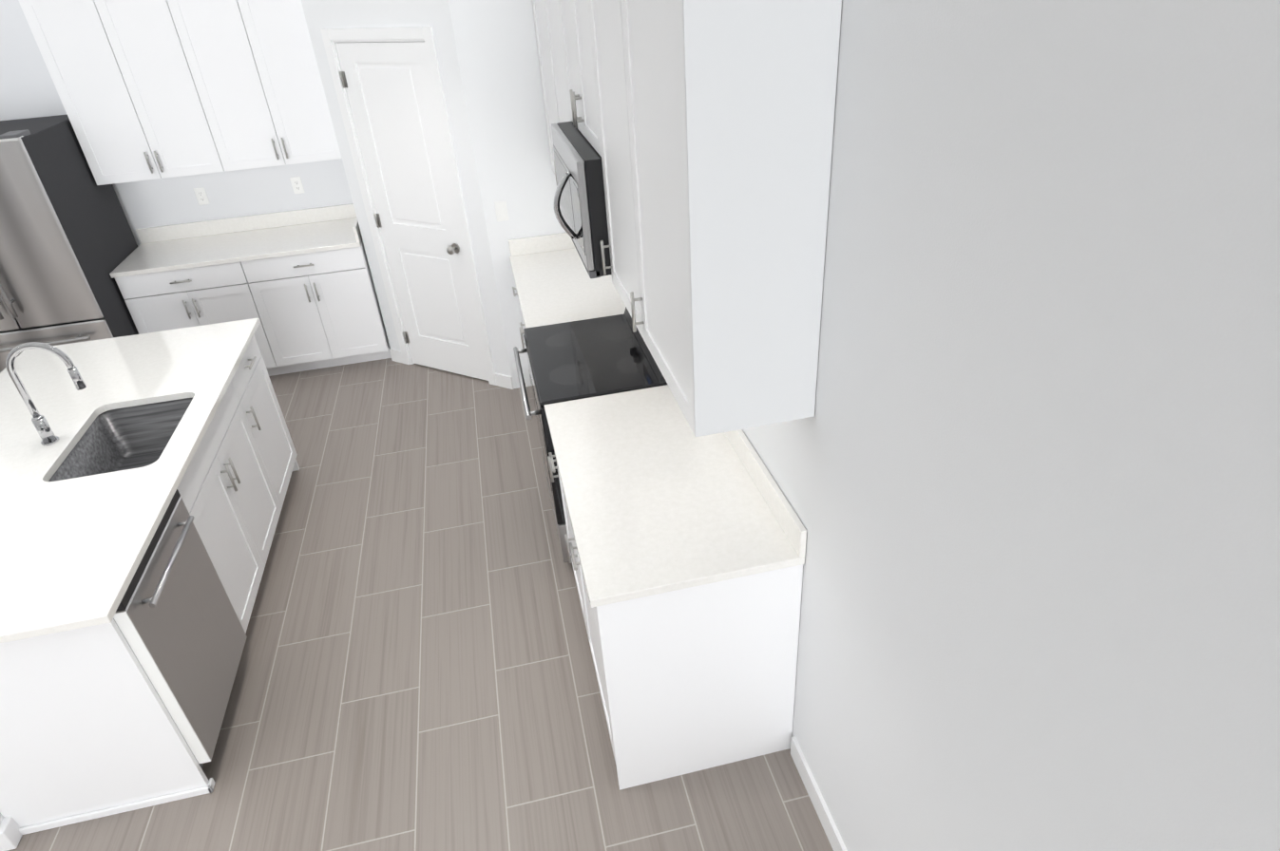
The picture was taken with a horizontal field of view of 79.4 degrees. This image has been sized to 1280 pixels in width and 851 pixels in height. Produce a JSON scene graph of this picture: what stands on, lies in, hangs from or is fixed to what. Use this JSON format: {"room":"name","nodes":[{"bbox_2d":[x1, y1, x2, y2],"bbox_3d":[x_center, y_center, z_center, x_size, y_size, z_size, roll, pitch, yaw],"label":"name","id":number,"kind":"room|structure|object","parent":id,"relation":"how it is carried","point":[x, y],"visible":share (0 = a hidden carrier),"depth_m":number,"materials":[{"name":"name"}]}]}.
{"room":"kitchen","nodes":[
{"label":"kitchen","id":0,"kind":"room"},
{"bbox_2d":[0,0,352,247],"bbox_3d":[-2.513,-1.910,5.405,4.130,2.800,0.120,-10,32,-9],"label":"wall","id":1,"kind":"structure","parent":0,"point":[28,89],"depth_m":5.36,"materials":[{"name":"white paint"}]},
{"bbox_2d":[18,0,234,185],"bbox_3d":[-3.132,-2.133,4.842,0.825,1.065,0.323,-10,32,-9],"label":"upper cabinet","id":2,"kind":"object","parent":1,"relation":"attached to","point":[150,89],"depth_m":4.70,"materials":[{"name":"white wood"}]},
{"bbox_2d":[193,187,210,205],"bbox_3d":[-3.055,-1.598,5.376,0.070,0.115,0.007,-10,32,-9],"label":"electrical outlet","id":3,"kind":"object","parent":1,"relation":"attached to","point":[201,196],"visible":1,"depth_m":5.37,"materials":[{"name":"white plastic"}]},
{"bbox_2d":[135,203,356,245],"bbox_3d":[-2.763,-1.455,5.528,1.544,0.099,0.020,-10,32,-9],"label":"backsplash","id":4,"kind":"structure","parent":1,"relation":"attached to","point":[344,211],"depth_m":5.51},
{"bbox_2d":[177,0,341,170],"bbox_3d":[-2.439,-2.251,4.951,0.825,1.065,0.323,-10,32,-9],"label":"upper cabinet","id":5,"kind":"object","parent":1,"relation":"attached to","point":[258,64],"depth_m":4.84,"materials":[{"name":"white wood"}]},
{"bbox_2d":[289,176,305,193],"bbox_3d":[-2.432,-1.704,5.474,0.070,0.115,0.007,-10,32,-9],"label":"electrical outlet","id":6,"kind":"object","parent":1,"relation":"attached to","point":[296,184],"visible":1,"depth_m":5.47,"materials":[{"name":"white plastic"}]},
{"bbox_2d":[301,0,511,376],"bbox_3d":[-1.394,-1.576,4.735,1.108,2.800,0.100,14,36,26],"label":"wall","id":7,"kind":"structure","parent":0,"point":[321,14],"depth_m":4.49,"materials":[{"name":"white paint"}]},
{"bbox_2d":[352,217,361,241],"bbox_3d":[-1.952,-1.422,5.378,0.020,0.099,0.616,-10,32,-9],"label":"backsplash","id":8,"kind":"structure","parent":7,"relation":"attached to","point":[356,233],"depth_m":5.17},
{"bbox_2d":[320,26,496,385],"bbox_3d":[-1.389,-1.312,4.897,0.850,2.180,0.116,14,36,26],"label":"door frame","id":9,"kind":"structure","parent":7,"relation":"attached to","point":[334,36],"depth_m":4.66,"materials":[{"name":"white paint"}]},
{"bbox_2d":[335,41,488,381],"bbox_3d":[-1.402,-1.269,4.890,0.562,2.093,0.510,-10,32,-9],"label":"pantry door","id":10,"kind":"structure","parent":7,"relation":"in","point":[389,85],"depth_m":4.79,"materials":[{"name":"white paint"}]},
{"bbox_2d":[7,358,833,850],"bbox_3d":[-3.826,1.751,2.377,9.070,0.060,12.500,-10,32,-9],"label":"floor","id":11,"kind":"structure","parent":0,"point":[416,672],"depth_m":3.12,"materials":[{"name":"tile"}]},
{"bbox_2d":[0,114,138,372],"bbox_3d":[-3.855,-0.936,4.926,0.934,1.816,0.959,-10,32,-9],"label":"refrigerator","id":12,"kind":"object","parent":11,"relation":"on","point":[68,244],"visible":0.62,"depth_m":4.62,"materials":[{"name":"grey metal"}]},
{"bbox_2d":[0,322,299,850],"bbox_3d":[-2.161,0.470,3.330,0.930,0.905,2.182,-10,32,-9],"label":"kitchen island","id":13,"kind":"object","parent":11,"relation":"on","point":[126,716],"depth_m":2.67,"materials":[{"name":"painted wood"},{"name":"satin nickel"}]},
{"bbox_2d":[0,318,258,645],"bbox_3d":[-2.318,0.113,3.076,1.125,0.073,2.216,-10,32,-9],"label":"island countertop","id":14,"kind":"structure","parent":13,"relation":"on","point":[70,547],"depth_m":2.79,"materials":[{"name":"white stone"}]},
{"bbox_2d":[3,342,98,447],"bbox_3d":[-2.271,-0.108,2.956,0.247,0.423,0.144,-10,32,-9],"label":"faucet","id":15,"kind":"object","parent":14,"relation":"on","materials":[{"name":"silver metal"}]},
{"bbox_2d":[114,260,287,376],"bbox_3d":[-3.006,-0.802,5.495,0.828,0.885,0.628,-10,32,-9],"label":"base cabinet","id":16,"kind":"object","parent":11,"relation":"on","point":[159,301],"depth_m":5.12,"materials":[{"name":"white wood"}]},
{"bbox_2d":[253,237,391,373],"bbox_3d":[-2.316,-0.919,5.603,0.828,0.885,0.628,-10,32,-9],"label":"base cabinet","id":17,"kind":"object","parent":11,"relation":"on","point":[299,284],"depth_m":5.34,"materials":[{"name":"white wood"}]},
{"bbox_2d":[109,218,362,279],"bbox_3d":[-2.691,-1.244,5.299,1.544,0.029,0.646,-10,32,-9],"label":"countertop","id":18,"kind":"structure","parent":17,"relation":"on","point":[211,249],"depth_m":5.20,"materials":[{"name":"white stone"}]},
{"bbox_2d":[508,232,625,389],"bbox_3d":[-0.349,-0.461,4.513,0.664,1.015,1.132,-10,32,-9],"label":"base cabinet","id":19,"kind":"object","parent":11,"relation":"on","point":[555,283],"visible":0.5,"depth_m":4.25,"materials":[{"name":"painted wood"},{"name":"satin nickel"}]},
{"bbox_2d":[513,306,667,562],"bbox_3d":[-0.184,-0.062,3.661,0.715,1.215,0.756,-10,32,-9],"label":"range","id":20,"kind":"object","parent":11,"relation":"on","point":[585,358],"visible":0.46,"depth_m":3.43,"materials":[{"name":"grey glass"}]},
{"bbox_2d":[544,384,806,790],"bbox_3d":[0.065,0.499,2.918,0.664,1.015,1.150,-10,32,-9],"label":"base cabinet","id":21,"kind":"object","parent":11,"relation":"on","point":[686,549],"visible":0.94,"depth_m":2.49,"materials":[{"name":"painted wood"},{"name":"satin nickel"}]},
{"bbox_2d":[544,384,806,608],"bbox_3d":[0.046,0.121,2.686,0.646,0.129,1.150,-10,32,-9],"label":"countertop","id":22,"kind":"structure","parent":21,"relation":"on","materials":[{"name":"stone"}]},
{"bbox_2d":[448,0,566,388],"bbox_3d":[-0.581,-1.522,4.553,0.751,2.800,0.100,-10,32,-9],"label":"wall","id":23,"kind":"structure","parent":0,"point":[497,50],"depth_m":4.36,"materials":[{"name":"white paint"}]},
{"bbox_2d":[389,348,514,389],"bbox_3d":[-1.338,-0.401,5.407,1.108,0.093,0.013,14,36,26],"label":"baseboard","id":24,"kind":"structure","parent":23,"relation":"attached to","point":[504,381],"depth_m":5.21,"materials":[{"name":"white paint"}]},
{"bbox_2d":[494,201,508,221],"bbox_3d":[-0.821,-1.271,4.576,0.070,0.115,0.010,-10,32,-9],"label":"light switch","id":25,"kind":"object","parent":23,"relation":"attached to","point":[501,211],"visible":1,"depth_m":4.57,"materials":[{"name":"white plastic"}]},
{"bbox_2d":[742,0,1279,850],"bbox_3d":[0.663,0.300,1.473,0.120,2.800,10.300,-10,32,-9],"label":"wall","id":26,"kind":"structure","parent":0,"point":[1022,466],"depth_m":1.14,"materials":[{"name":"white paint"}]},
{"bbox_2d":[531,0,565,185],"bbox_3d":[-0.266,-1.691,3.762,0.323,1.088,1.186,-10,32,-9],"label":"upper cabinet","id":27,"kind":"object","parent":26,"relation":"attached to","point":[545,25],"depth_m":3.80,"materials":[{"name":"white wood"}]},
{"bbox_2d":[554,0,592,145],"bbox_3d":[-0.080,-1.421,2.870,0.323,0.630,0.762,-10,32,-9],"label":"upper cabinet","id":28,"kind":"object","parent":26,"relation":"attached to","point":[567,12],"depth_m":2.96,"materials":[{"name":"white wood"}]},
{"bbox_2d":[551,121,611,278],"bbox_3d":[-0.128,-0.953,3.140,0.490,0.432,0.756,-10,32,-9],"label":"microwave","id":29,"kind":"object","parent":28,"relation":"attached to","point":[580,200],"visible":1,"depth_m":2.87,"materials":[{"name":"black metal"}]},
{"bbox_2d":[580,0,633,330],"bbox_3d":[0.075,-0.900,2.448,0.323,1.088,0.641,-10,32,-9],"label":"upper cabinet","id":30,"kind":"object","parent":26,"relation":"attached to","point":[595,14],"depth_m":2.55,"materials":[{"name":"white wood"}]},
{"bbox_2d":[611,0,841,437],"bbox_3d":[0.193,-0.628,1.996,0.323,1.088,0.675,-10,32,-9],"label":"upper cabinet","id":31,"kind":"object","parent":26,"relation":"attached to","point":[705,127],"depth_m":1.75,"materials":[{"name":"white wood"}]},
{"bbox_2d":[790,736,847,850],"bbox_3d":[1.169,2.589,0.296,0.013,0.093,5.805,-10,32,-9],"label":"baseboard","id":32,"kind":"structure","parent":26,"relation":"attached to","point":[830,828],"depth_m":2.51,"materials":[{"name":"white paint"}]}
]}

